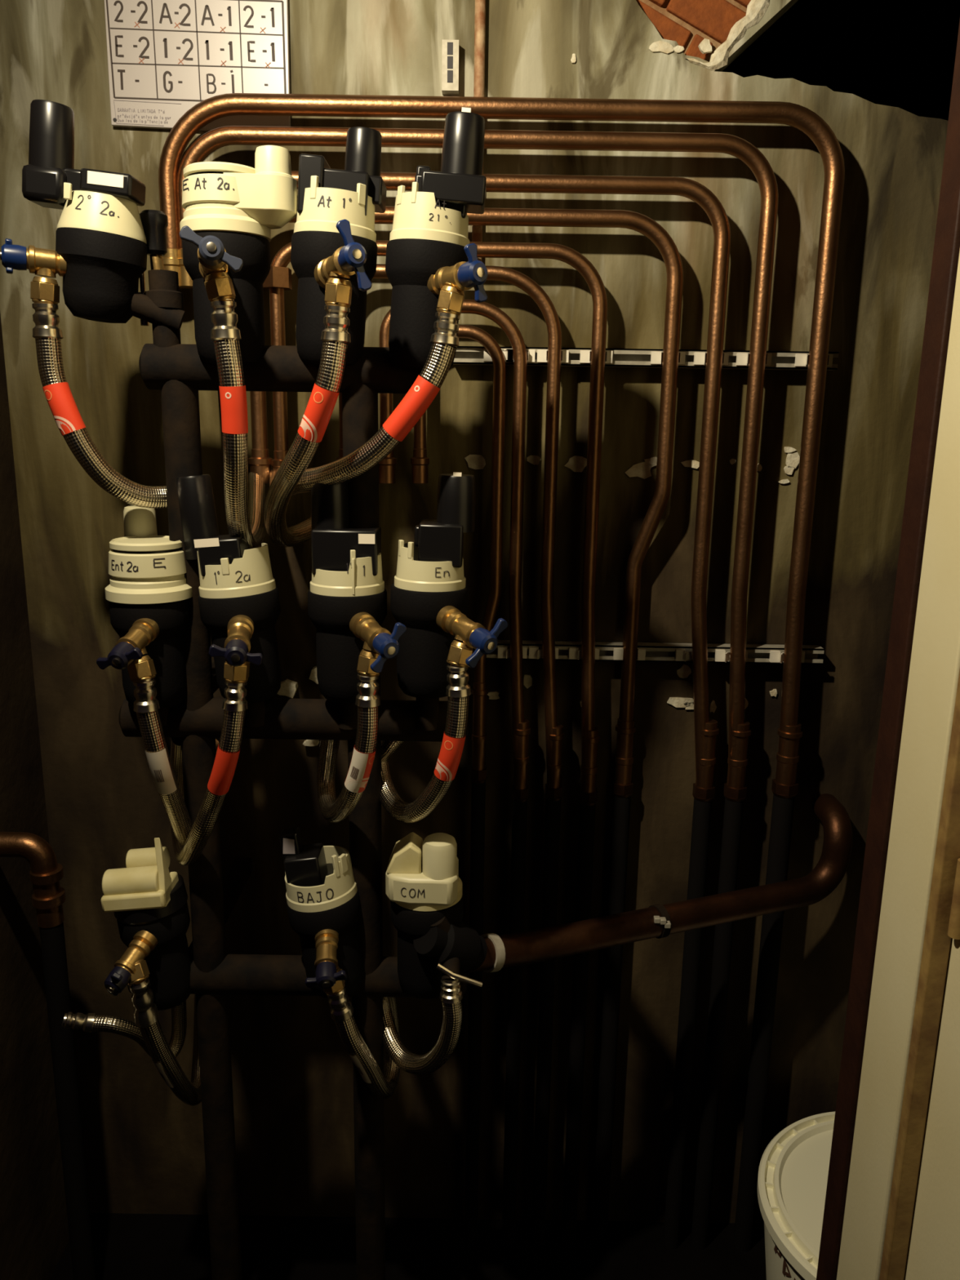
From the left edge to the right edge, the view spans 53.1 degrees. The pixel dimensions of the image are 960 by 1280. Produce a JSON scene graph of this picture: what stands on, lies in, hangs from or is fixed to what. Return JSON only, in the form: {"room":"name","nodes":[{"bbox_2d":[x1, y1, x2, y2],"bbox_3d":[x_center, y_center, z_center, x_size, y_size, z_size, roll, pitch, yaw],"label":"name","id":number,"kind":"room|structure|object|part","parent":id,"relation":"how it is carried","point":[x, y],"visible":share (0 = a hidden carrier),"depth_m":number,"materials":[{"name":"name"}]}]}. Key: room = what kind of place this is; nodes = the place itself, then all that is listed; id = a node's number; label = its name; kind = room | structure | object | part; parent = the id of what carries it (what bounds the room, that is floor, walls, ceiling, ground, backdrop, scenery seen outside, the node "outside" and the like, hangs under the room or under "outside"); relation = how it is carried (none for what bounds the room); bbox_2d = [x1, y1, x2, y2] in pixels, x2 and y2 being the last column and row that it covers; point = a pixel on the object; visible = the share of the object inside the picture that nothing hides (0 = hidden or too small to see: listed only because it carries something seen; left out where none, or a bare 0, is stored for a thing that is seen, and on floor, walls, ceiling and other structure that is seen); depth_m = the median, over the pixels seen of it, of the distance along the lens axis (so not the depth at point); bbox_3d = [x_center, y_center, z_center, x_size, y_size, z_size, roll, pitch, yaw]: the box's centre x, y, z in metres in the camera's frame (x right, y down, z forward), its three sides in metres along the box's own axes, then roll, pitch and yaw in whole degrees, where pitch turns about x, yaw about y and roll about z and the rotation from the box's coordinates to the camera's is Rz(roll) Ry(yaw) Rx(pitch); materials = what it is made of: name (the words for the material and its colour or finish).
{"room":"water meter room","nodes":[
{"label":"water meter room","id":0,"kind":"room"},
{"bbox_2d":[0,313,69,1279],"bbox_3d":[-0.782,-0.170,1.236,0.080,2.750,0.620,1,13,0],"label":"wall","id":1,"kind":"structure","parent":0,"point":[34,1235],"depth_m":1.57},
{"bbox_2d":[0,831,95,1279],"bbox_3d":[-0.701,0.720,1.534,0.130,0.886,0.046,1,13,0],"label":"pipe","id":2,"kind":"object","parent":1,"relation":"attached to","point":[46,873],"visible":1,"depth_m":1.49,"materials":[{"name":"orange metal"}]},
{"bbox_2d":[49,1213,766,1279],"bbox_3d":[-0.024,1.497,0.294,4.400,0.050,3.200,1,13,0],"label":"floor","id":3,"kind":"structure","parent":0,"point":[126,1246],"depth_m":1.77,"materials":[{"name":"concrete"}]},
{"bbox_2d":[119,269,468,1279],"bbox_3d":[-0.253,0.342,1.471,0.474,1.664,0.389,1,13,0],"label":"manifold","id":4,"kind":"object","parent":3,"relation":"on","point":[167,365],"visible":0.53,"depth_m":1.28,"materials":[{"name":"black paint"}]},
{"bbox_2d":[22,99,185,333],"bbox_3d":[-0.436,-0.484,1.111,0.163,0.244,0.099,4,13,14],"label":"meter","id":5,"kind":"object","parent":4,"relation":"attached to","point":[100,237],"visible":0.98,"depth_m":1.08,"materials":[{"name":"black plastic"}]},
{"bbox_2d":[0,238,67,304],"bbox_3d":[-0.499,-0.417,1.094,0.084,0.068,0.031,-5,14,-24],"label":"angle valve","id":6,"kind":"object","parent":5,"relation":"attached to","point":[47,263],"visible":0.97,"depth_m":1.08,"materials":[{"name":"gold metal"}]},
{"bbox_3d":[-0.523,-0.430,1.079,0.026,0.027,0.027,-5,14,-24],"label":"handle","id":7,"kind":"part","parent":6,"relation":"part of","materials":[{"name":"blue plastic"}]},
{"bbox_2d":[35,267,56,278],"bbox_3d":[-0.494,-0.423,1.095,0.025,0.019,0.024,1,13,0],"label":"outlet","id":8,"kind":"object","parent":6,"relation":"attached to","point":[48,273],"depth_m":1.09,"materials":[{"name":"gold metal"}]},
{"bbox_2d":[31,302,167,508],"bbox_3d":[-0.429,-0.279,1.163,0.192,0.240,0.048,-5,14,-23],"label":"hose","id":9,"kind":"object","parent":6,"relation":"attached to","point":[47,335],"visible":0.91,"depth_m":1.12,"materials":[{"name":"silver metal"}]},
{"bbox_2d":[139,209,168,270],"bbox_3d":[-0.388,-0.435,1.153,0.032,0.147,0.032,1,13,0],"label":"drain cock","id":10,"kind":"object","parent":5,"relation":"attached to","point":[154,222],"visible":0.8,"depth_m":1.13,"materials":[{"name":"black plastic"}]},
{"bbox_3d":[-0.385,-0.411,1.158,0.017,0.100,0.018,-8,16,-33],"label":"stem","id":11,"kind":"part","parent":10,"relation":"part of","materials":[{"name":"gold metal"}]},
{"bbox_2d":[130,291,185,333],"bbox_3d":[-0.392,-0.392,1.141,0.080,0.053,0.028,-2,13,-13],"label":"outlet","id":12,"kind":"object","parent":5,"relation":"attached to","point":[142,308],"depth_m":1.13,"materials":[{"name":"black paint"}]},
{"bbox_2d":[101,837,191,1010],"bbox_3d":[-0.446,0.378,1.309,0.098,0.257,0.098,1,13,0],"label":"meter","id":13,"kind":"object","parent":4,"relation":"attached to","point":[144,895],"visible":0.91,"depth_m":1.28,"materials":[{"name":"black plastic"}]},
{"bbox_2d":[62,1000,186,1057],"bbox_3d":[-0.485,0.556,1.335,0.167,0.127,0.053,-9,16,-37],"label":"hose","id":14,"kind":"object","parent":13,"relation":"attached to","point":[90,1022],"visible":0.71,"depth_m":1.30,"materials":[{"name":"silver metal"}]},
{"bbox_2d":[104,929,157,995],"bbox_3d":[-0.449,0.421,1.243,0.042,0.067,0.084,6,14,21],"label":"angle valve","id":15,"kind":"object","parent":13,"relation":"attached to","point":[131,968],"visible":1,"depth_m":1.23,"materials":[{"name":"gold metal"}]},
{"bbox_3d":[-0.461,0.433,1.224,0.027,0.032,0.032,4,13,15],"label":"handle","id":16,"kind":"part","parent":15,"relation":"part of","materials":[{"name":"black plastic"}]},
{"bbox_2d":[128,977,201,1106],"bbox_3d":[-0.414,0.558,1.355,0.064,0.288,0.196,2,13,7],"label":"hose","id":17,"kind":"object","parent":15,"relation":"attached to","point":[146,1015],"visible":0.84,"depth_m":1.29,"materials":[{"name":"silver metal"}]},
{"bbox_2d":[105,505,192,725],"bbox_3d":[-0.415,-0.029,1.230,0.106,0.274,0.133,1,13,0],"label":"meter","id":18,"kind":"object","parent":4,"relation":"attached to","point":[147,570],"visible":0.87,"depth_m":1.18,"materials":[{"name":"black"}]},
{"bbox_3d":[-0.414,-0.120,1.195,0.088,0.010,0.088,1,13,0],"label":"lid","id":19,"kind":"part","parent":18,"relation":"part of","materials":[{"name":"beige plastic"}]},
{"bbox_2d":[133,678,218,847],"bbox_3d":[-0.384,0.167,1.285,0.069,0.298,0.237,1,13,0],"label":"hose","id":20,"kind":"object","parent":4,"relation":"attached to","point":[146,706],"visible":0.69,"depth_m":1.17,"materials":[{"name":"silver metal"}]},
{"bbox_2d":[96,617,159,682],"bbox_3d":[-0.418,0.014,1.147,0.059,0.074,0.084,1,13,0],"label":"angle valve","id":21,"kind":"object","parent":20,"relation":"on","point":[128,651],"visible":1,"depth_m":1.14,"materials":[{"name":"gold metal"}]},
{"bbox_3d":[-0.418,0.018,1.122,0.028,0.031,0.031,1,13,0],"label":"handle","id":22,"kind":"part","parent":21,"relation":"part of","materials":[{"name":"black plastic"}]},
{"bbox_2d":[141,646,146,654],"bbox_3d":[-0.411,0.011,1.149,0.027,0.023,0.023,8,15,27],"label":"outlet","id":23,"kind":"object","parent":21,"relation":"attached to","point":[144,651],"depth_m":1.15,"materials":[{"name":"gold metal"}]},
{"bbox_2d":[169,680,248,866],"bbox_3d":[-0.379,0.166,1.272,0.058,0.295,0.273,-8,16,-35],"label":"hose","id":24,"kind":"object","parent":4,"relation":"attached to","point":[234,706],"visible":0.84,"depth_m":1.19,"materials":[{"name":"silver metal"}]},
{"bbox_2d":[208,614,262,683],"bbox_3d":[-0.279,0.014,1.139,0.059,0.076,0.097,1,13,0],"label":"angle valve","id":25,"kind":"object","parent":24,"relation":"on","point":[236,651],"visible":1,"depth_m":1.12,"materials":[{"name":"gold metal"}]},
{"bbox_3d":[-0.280,0.015,1.105,0.027,0.029,0.029,-1,13,-9],"label":"handle","id":26,"kind":"part","parent":25,"relation":"part of","materials":[{"name":"black plastic"}]},
{"bbox_2d":[176,474,280,728],"bbox_3d":[-0.312,-0.045,1.209,0.120,0.320,0.100,-3,14,-17],"label":"meter","id":27,"kind":"object","parent":4,"relation":"attached to","point":[236,579],"visible":0.92,"depth_m":1.18,"materials":[{"name":"black plastic"}]},
{"bbox_2d":[179,145,297,365],"bbox_3d":[-0.278,-0.440,1.121,0.136,0.240,0.102,1,13,0],"label":"meter","id":28,"kind":"object","parent":4,"relation":"attached to","point":[238,205],"visible":0.88,"depth_m":1.08,"materials":[{"name":"black plastic"}]},
{"bbox_3d":[-0.293,-0.531,1.100,0.088,0.010,0.088,1,13,0],"label":"lid","id":29,"kind":"part","parent":28,"relation":"part of","materials":[{"name":"beige plastic"}]},
{"bbox_2d":[279,826,364,998],"bbox_3d":[-0.213,0.369,1.308,0.106,0.234,0.101,10,16,33],"label":"meter","id":30,"kind":"object","parent":4,"relation":"attached to","point":[322,894],"visible":0.95,"depth_m":1.27,"materials":[{"name":"black plastic"}]},
{"bbox_2d":[305,928,346,995],"bbox_3d":[-0.195,0.421,1.244,0.053,0.077,0.079,1,13,0],"label":"angle valve","id":31,"kind":"object","parent":30,"relation":"attached to","point":[330,977],"visible":1,"depth_m":1.23,"materials":[{"name":"gold metal"}]},
{"bbox_3d":[-0.195,0.425,1.220,0.028,0.031,0.032,1,13,0],"label":"handle","id":32,"kind":"part","parent":31,"relation":"part of","materials":[{"name":"black plastic"}]},
{"bbox_2d":[290,126,386,368],"bbox_3d":[-0.166,-0.451,1.117,0.109,0.266,0.099,3,13,7],"label":"meter","id":33,"kind":"object","parent":4,"relation":"attached to","point":[326,196],"visible":0.87,"depth_m":1.09,"materials":[{"name":"black plastic"}]},
{"bbox_2d":[297,153,369,216],"bbox_3d":[-0.165,-0.515,1.103,0.081,0.065,0.060,1,13,0],"label":"register","id":34,"kind":"object","parent":33,"relation":"attached to","point":[352,184],"depth_m":1.07,"materials":[{"name":"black plastic"}]},
{"bbox_2d":[307,481,386,729],"bbox_3d":[-0.167,-0.042,1.212,0.099,0.315,0.099,1,13,0],"label":"meter","id":35,"kind":"object","parent":4,"relation":"attached to","point":[347,581],"visible":0.94,"depth_m":1.17,"materials":[{"name":"black plastic"}]},
{"bbox_2d":[316,673,381,822],"bbox_3d":[-0.180,0.135,1.249,0.041,0.238,0.206,-6,15,-27],"label":"hose","id":36,"kind":"object","parent":4,"relation":"hanging from","point":[334,810],"visible":0.99,"depth_m":1.18,"materials":[{"name":"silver metal"}]},
{"bbox_2d":[349,612,406,676],"bbox_3d":[-0.126,0.008,1.141,0.041,0.072,0.094,-7,15,-32],"label":"angle valve","id":37,"kind":"object","parent":36,"relation":"on","point":[380,646],"visible":1,"depth_m":1.13,"materials":[{"name":"gold metal"}]},
{"bbox_2d":[363,641,371,650],"bbox_3d":[-0.127,0.003,1.144,0.026,0.021,0.024,1,13,0],"label":"outlet","id":38,"kind":"object","parent":37,"relation":"attached to","point":[367,645],"depth_m":1.13,"materials":[{"name":"gold metal"}]},
{"bbox_3d":[-0.108,0.007,1.113,0.027,0.028,0.028,-6,15,-27],"label":"handle","id":39,"kind":"part","parent":37,"relation":"part of","materials":[{"name":"blue plastic"}]},
{"bbox_2d":[326,986,399,1099],"bbox_3d":[-0.150,0.557,1.357,0.049,0.255,0.195,6,14,20],"label":"hose","id":40,"kind":"object","parent":4,"relation":"attached to","point":[382,1086],"visible":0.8,"depth_m":1.29,"materials":[{"name":"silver metal"}]},
{"bbox_2d":[385,831,463,999],"bbox_3d":[-0.074,0.368,1.305,0.102,0.238,0.101,1,13,0],"label":"meter","id":41,"kind":"object","parent":4,"relation":"attached to","point":[424,885],"visible":0.89,"depth_m":1.26,"materials":[{"name":"black"}]},
{"bbox_2d":[413,915,487,987],"bbox_3d":[-0.039,0.407,1.285,0.098,0.097,0.098,1,13,0],"label":"valve","id":42,"kind":"object","parent":41,"relation":"attached to","point":[454,948],"visible":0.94,"depth_m":1.26,"materials":[{"name":"black plastic"}]},
{"bbox_2d":[382,978,462,1075],"bbox_3d":[-0.093,0.514,1.327,0.036,0.183,0.188,-10,17,-40],"label":"hose","id":43,"kind":"object","parent":42,"relation":"attached to","point":[451,997],"visible":0.88,"depth_m":1.28,"materials":[{"name":"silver metal"}]},
{"bbox_2d":[441,957,459,979],"bbox_3d":[-0.038,0.425,1.263,0.024,0.047,0.047,1,13,0],"label":"outlet","id":44,"kind":"object","parent":42,"relation":"attached to","point":[450,966],"depth_m":1.25,"materials":[{"name":"black paint"}]},
{"bbox_3d":[-0.027,0.437,1.248,0.061,0.034,0.013,1,13,0],"label":"lever","id":45,"kind":"part","parent":42,"relation":"part of","materials":[{"name":"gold metal"}]},
{"bbox_2d":[379,663,471,822],"bbox_3d":[-0.086,0.123,1.234,0.049,0.232,0.206,-9,16,-37],"label":"hose","id":46,"kind":"object","parent":4,"relation":"hanging from","point":[458,690],"visible":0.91,"depth_m":1.18,"materials":[{"name":"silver metal"}]},
{"bbox_2d":[435,605,507,667],"bbox_3d":[-0.017,0.000,1.142,0.051,0.068,0.095,-10,17,-40],"label":"angle valve","id":47,"kind":"object","parent":46,"relation":"on","point":[449,619],"visible":1,"depth_m":1.13,"materials":[{"name":"gold metal"}]},
{"bbox_2d":[454,635,462,640],"bbox_3d":[-0.018,-0.006,1.144,0.026,0.019,0.025,1,13,0],"label":"outlet","id":48,"kind":"object","parent":47,"relation":"attached to","point":[457,637],"depth_m":1.14,"materials":[{"name":"gold metal"}]},
{"bbox_3d":[0.005,0.001,1.117,0.027,0.029,0.029,-9,16,-37],"label":"handle","id":49,"kind":"part","parent":47,"relation":"part of","materials":[{"name":"blue plastic"}]},
{"bbox_2d":[390,471,475,730],"bbox_3d":[-0.061,-0.047,1.211,0.103,0.328,0.099,2,13,0],"label":"meter","id":50,"kind":"object","parent":4,"relation":"attached to","point":[429,577],"visible":0.96,"depth_m":1.17,"materials":[{"name":"black plastic"}]},
{"bbox_2d":[385,106,486,373],"bbox_3d":[-0.051,-0.455,1.118,0.118,0.282,0.099,-2,13,-12],"label":"meter","id":51,"kind":"object","parent":4,"relation":"attached to","point":[429,232],"visible":0.88,"depth_m":1.08,"materials":[{"name":"black plastic"}]},
{"bbox_2d":[426,243,488,315],"bbox_3d":[-0.026,-0.396,1.062,0.036,0.071,0.086,-8,16,-34],"label":"angle valve","id":52,"kind":"object","parent":51,"relation":"attached to","point":[449,283],"visible":0.98,"depth_m":1.05,"materials":[{"name":"gold metal"}]},
{"bbox_3d":[-0.007,-0.396,1.041,0.027,0.027,0.026,-8,16,-35],"label":"handle","id":53,"kind":"part","parent":52,"relation":"part of","materials":[{"name":"blue plastic"}]},
{"bbox_2d":[757,1111,835,1279],"bbox_3d":[0.664,1.038,1.546,0.440,0.302,0.440,1,13,0],"label":"bucket","id":54,"kind":"object","parent":3,"relation":"on","point":[793,1169],"visible":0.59,"depth_m":1.55,"materials":[{"name":"beige plastic"}]},
{"bbox_2d":[773,1241,795,1279],"bbox_3d":[0.465,0.951,1.474,0.007,0.063,0.094,-3,14,-16],"label":"print","id":55,"kind":"object","parent":54,"relation":"attached to","point":[784,1264],"depth_m":1.46,"materials":[{"name":"brown"}]},
{"bbox_2d":[0,0,948,1223],"bbox_3d":[0.230,-0.184,1.590,2.145,2.850,0.118,1,13,0],"label":"wall","id":56,"kind":"structure","parent":0,"point":[292,1068],"depth_m":1.56,"materials":[{"name":"beige paint"}]},
{"bbox_2d":[104,0,290,131],"bbox_3d":[-0.407,-0.844,1.391,0.263,0.202,0.010,1,13,0],"label":"chart","id":57,"kind":"object","parent":56,"relation":"attached to","point":[166,58],"visible":1,"depth_m":1.39,"materials":[{"name":"white paper"}]},
{"bbox_2d":[441,39,459,94],"bbox_3d":[-0.043,-0.827,1.389,0.024,0.066,0.020,1,13,0],"label":"strut","id":58,"kind":"object","parent":56,"relation":"attached to","point":[450,48],"visible":1,"depth_m":1.38,"materials":[{"name":"metal"}]},
{"bbox_2d":[471,0,485,261],"bbox_3d":[-0.002,-0.764,1.405,0.016,0.399,0.016,1,13,0],"label":"conduit","id":59,"kind":"object","parent":56,"relation":"attached to","point":[480,5],"visible":0.41,"depth_m":1.38,"materials":[{"name":"brown metal"}]},
{"bbox_2d":[453,346,839,370],"bbox_3d":[0.252,-0.432,1.474,0.585,0.026,0.029,1,13,0],"label":"rail","id":60,"kind":"object","parent":56,"relation":"attached to","point":[464,355],"visible":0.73,"depth_m":1.46,"materials":[{"name":"metal"}]},
{"bbox_2d":[262,240,613,1247],"bbox_3d":[-0.069,0.270,1.604,0.530,1.751,0.048,1,13,0],"label":"copper pipe","id":61,"kind":"object","parent":60,"relation":"attached to","point":[278,280],"visible":0.87,"depth_m":1.51,"materials":[{"name":"black metal"}]},
{"bbox_2d":[269,311,460,497],"bbox_3d":[-0.211,-0.290,1.250,0.125,0.239,0.481,-9,16,-35],"label":"hose","id":62,"kind":"object","parent":61,"relation":"attached to","point":[427,385],"visible":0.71,"depth_m":1.10,"materials":[{"name":"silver metal"}]},
{"bbox_2d":[336,263,568,1246],"bbox_3d":[-0.046,0.285,1.609,0.367,1.718,0.034,1,13,0],"label":"copper pipe","id":63,"kind":"object","parent":60,"relation":"attached to","point":[554,355],"visible":0.67,"depth_m":1.56,"materials":[{"name":"black metal"}]},
{"bbox_2d":[263,304,351,547],"bbox_3d":[-0.227,-0.266,1.270,0.116,0.302,0.419,-1,13,-7],"label":"hose","id":64,"kind":"object","parent":63,"relation":"attached to","point":[323,397],"visible":0.84,"depth_m":1.09,"materials":[{"name":"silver metal"}]},
{"bbox_2d":[314,219,372,307],"bbox_3d":[-0.151,-0.404,1.041,0.036,0.082,0.103,-6,15,-27],"label":"angle valve","id":65,"kind":"object","parent":64,"relation":"on","point":[331,273],"visible":0.98,"depth_m":1.02,"materials":[{"name":"gold metal"}]},
{"bbox_2d":[329,271,350,279],"bbox_3d":[-0.152,-0.401,1.045,0.024,0.015,0.024,1,13,0],"label":"outlet","id":66,"kind":"object","parent":65,"relation":"attached to","point":[333,275],"depth_m":1.04,"materials":[{"name":"gold metal"}]},
{"bbox_3d":[-0.134,-0.402,1.008,0.027,0.027,0.027,-6,15,-26],"label":"handle","id":67,"kind":"part","parent":65,"relation":"part of","materials":[{"name":"blue plastic"}]},
{"bbox_2d":[378,299,535,1245],"bbox_3d":[-0.043,0.309,1.614,0.249,1.671,0.034,1,13,0],"label":"copper pipe","id":68,"kind":"object","parent":60,"relation":"attached to","point":[521,357],"visible":0.8,"depth_m":1.56,"materials":[{"name":"black metal"}]},
{"bbox_2d":[410,324,513,1244],"bbox_3d":[-0.038,0.326,1.619,0.156,1.635,0.033,1,13,0],"label":"copper pipe","id":69,"kind":"object","parent":60,"relation":"attached to","point":[420,462],"visible":0.73,"depth_m":1.57,"materials":[{"name":"black metal"}]},
{"bbox_2d":[248,206,685,1238],"bbox_3d":[-0.032,0.245,1.609,0.664,1.798,0.053,1,13,-1],"label":"copper pipe","id":70,"kind":"object","parent":60,"relation":"attached to","point":[260,462],"visible":0.82,"depth_m":1.52,"materials":[{"name":"black metal"}]},
{"bbox_2d":[210,298,265,548],"bbox_3d":[-0.309,-0.268,1.272,0.036,0.306,0.424,-1,13,-9],"label":"hose","id":71,"kind":"object","parent":70,"relation":"attached to","point":[244,492],"visible":0.91,"depth_m":1.08,"materials":[{"name":"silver metal"}]},
{"bbox_2d":[179,225,243,302],"bbox_3d":[-0.295,-0.401,1.037,0.062,0.071,0.102,-5,14,-23],"label":"angle valve","id":72,"kind":"object","parent":71,"relation":"on","point":[214,260],"visible":0.95,"depth_m":1.00,"materials":[{"name":"gold metal"}]},
{"bbox_3d":[-0.280,-0.406,1.002,0.027,0.027,0.027,-2,13,-13],"label":"handle","id":73,"kind":"part","parent":72,"relation":"part of","materials":[{"name":"grey plastic"}]},
{"bbox_2d":[204,265,226,275],"bbox_3d":[-0.288,-0.405,1.042,0.026,0.018,0.024,1,13,0],"label":"outlet","id":74,"kind":"object","parent":72,"relation":"attached to","point":[209,269],"depth_m":1.03,"materials":[{"name":"gold metal"}]},
{"bbox_2d":[176,125,778,1249],"bbox_3d":[-0.008,0.197,1.587,0.903,1.901,0.038,1,13,0],"label":"copper pipe","id":75,"kind":"object","parent":60,"relation":"attached to","point":[735,793],"visible":0.88,"depth_m":1.45,"materials":[{"name":"black metal"}]},
{"bbox_2d":[158,93,844,1251],"bbox_3d":[0.021,0.177,1.582,1.013,1.943,0.043,1,13,0],"label":"copper pipe","id":76,"kind":"object","parent":60,"relation":"attached to","point":[784,788],"visible":0.91,"depth_m":1.40,"materials":[{"name":"black metal"}]},
{"bbox_2d":[291,170,730,1249],"bbox_3d":[-0.018,0.226,1.594,0.818,1.843,0.037,1,13,0],"label":"copper pipe","id":77,"kind":"object","parent":60,"relation":"attached to","point":[706,730],"visible":0.69,"depth_m":1.51,"materials":[{"name":"black metal"}]},
{"bbox_2d":[486,640,824,664],"bbox_3d":[0.275,0.020,1.578,0.567,0.026,0.029,1,13,0],"label":"rail","id":78,"kind":"object","parent":56,"relation":"attached to","point":[655,651],"visible":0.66,"depth_m":1.57,"materials":[{"name":"metal"}]},
{"bbox_2d":[462,793,852,973],"bbox_3d":[0.305,0.380,1.472,0.736,0.156,0.098,-6,15,-28],"label":"supply pipe","id":79,"kind":"object","parent":56,"relation":"attached to","point":[658,921],"visible":0.96,"depth_m":1.48,"materials":[{"name":"orange metal"}]},
{"bbox_2d":[722,0,959,120],"bbox_3d":[0.805,-1.204,1.715,1.027,0.900,0.610,1,13,0],"label":"hole","id":80,"kind":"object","parent":56,"relation":"attached to","point":[901,54],"depth_m":2.02,"materials":[{"name":"black"}]},
{"bbox_2d":[816,21,959,1279],"bbox_3d":[0.462,-0.098,1.010,0.025,2.750,0.045,1,13,0],"label":"trim","id":81,"kind":"structure","parent":0,"point":[945,257],"depth_m":1.03,"materials":[{"name":"brown wood"}]},
{"bbox_2d":[836,250,959,1279],"bbox_3d":[0.903,-0.074,0.939,0.897,2.750,0.099,1,13,0],"label":"trim","id":82,"kind":"structure","parent":0,"point":[935,661],"depth_m":1.00,"materials":[{"name":"beige paint"}]},
{"bbox_2d":[903,857,959,1279],"bbox_3d":[0.488,0.279,0.582,0.053,2.190,0.752,1,13,0],"label":"door","id":83,"kind":"structure","parent":82,"relation":"attached to","point":[933,1253],"depth_m":0.97,"materials":[{"name":"beige paint"}]},
{"bbox_2d":[879,669,959,1279],"bbox_3d":[0.466,-0.068,0.882,0.020,2.750,0.016,1,13,0],"label":"trim","id":84,"kind":"structure","parent":0,"point":[936,944],"depth_m":0.98,"materials":[{"name":"brown wood"}]}
]}

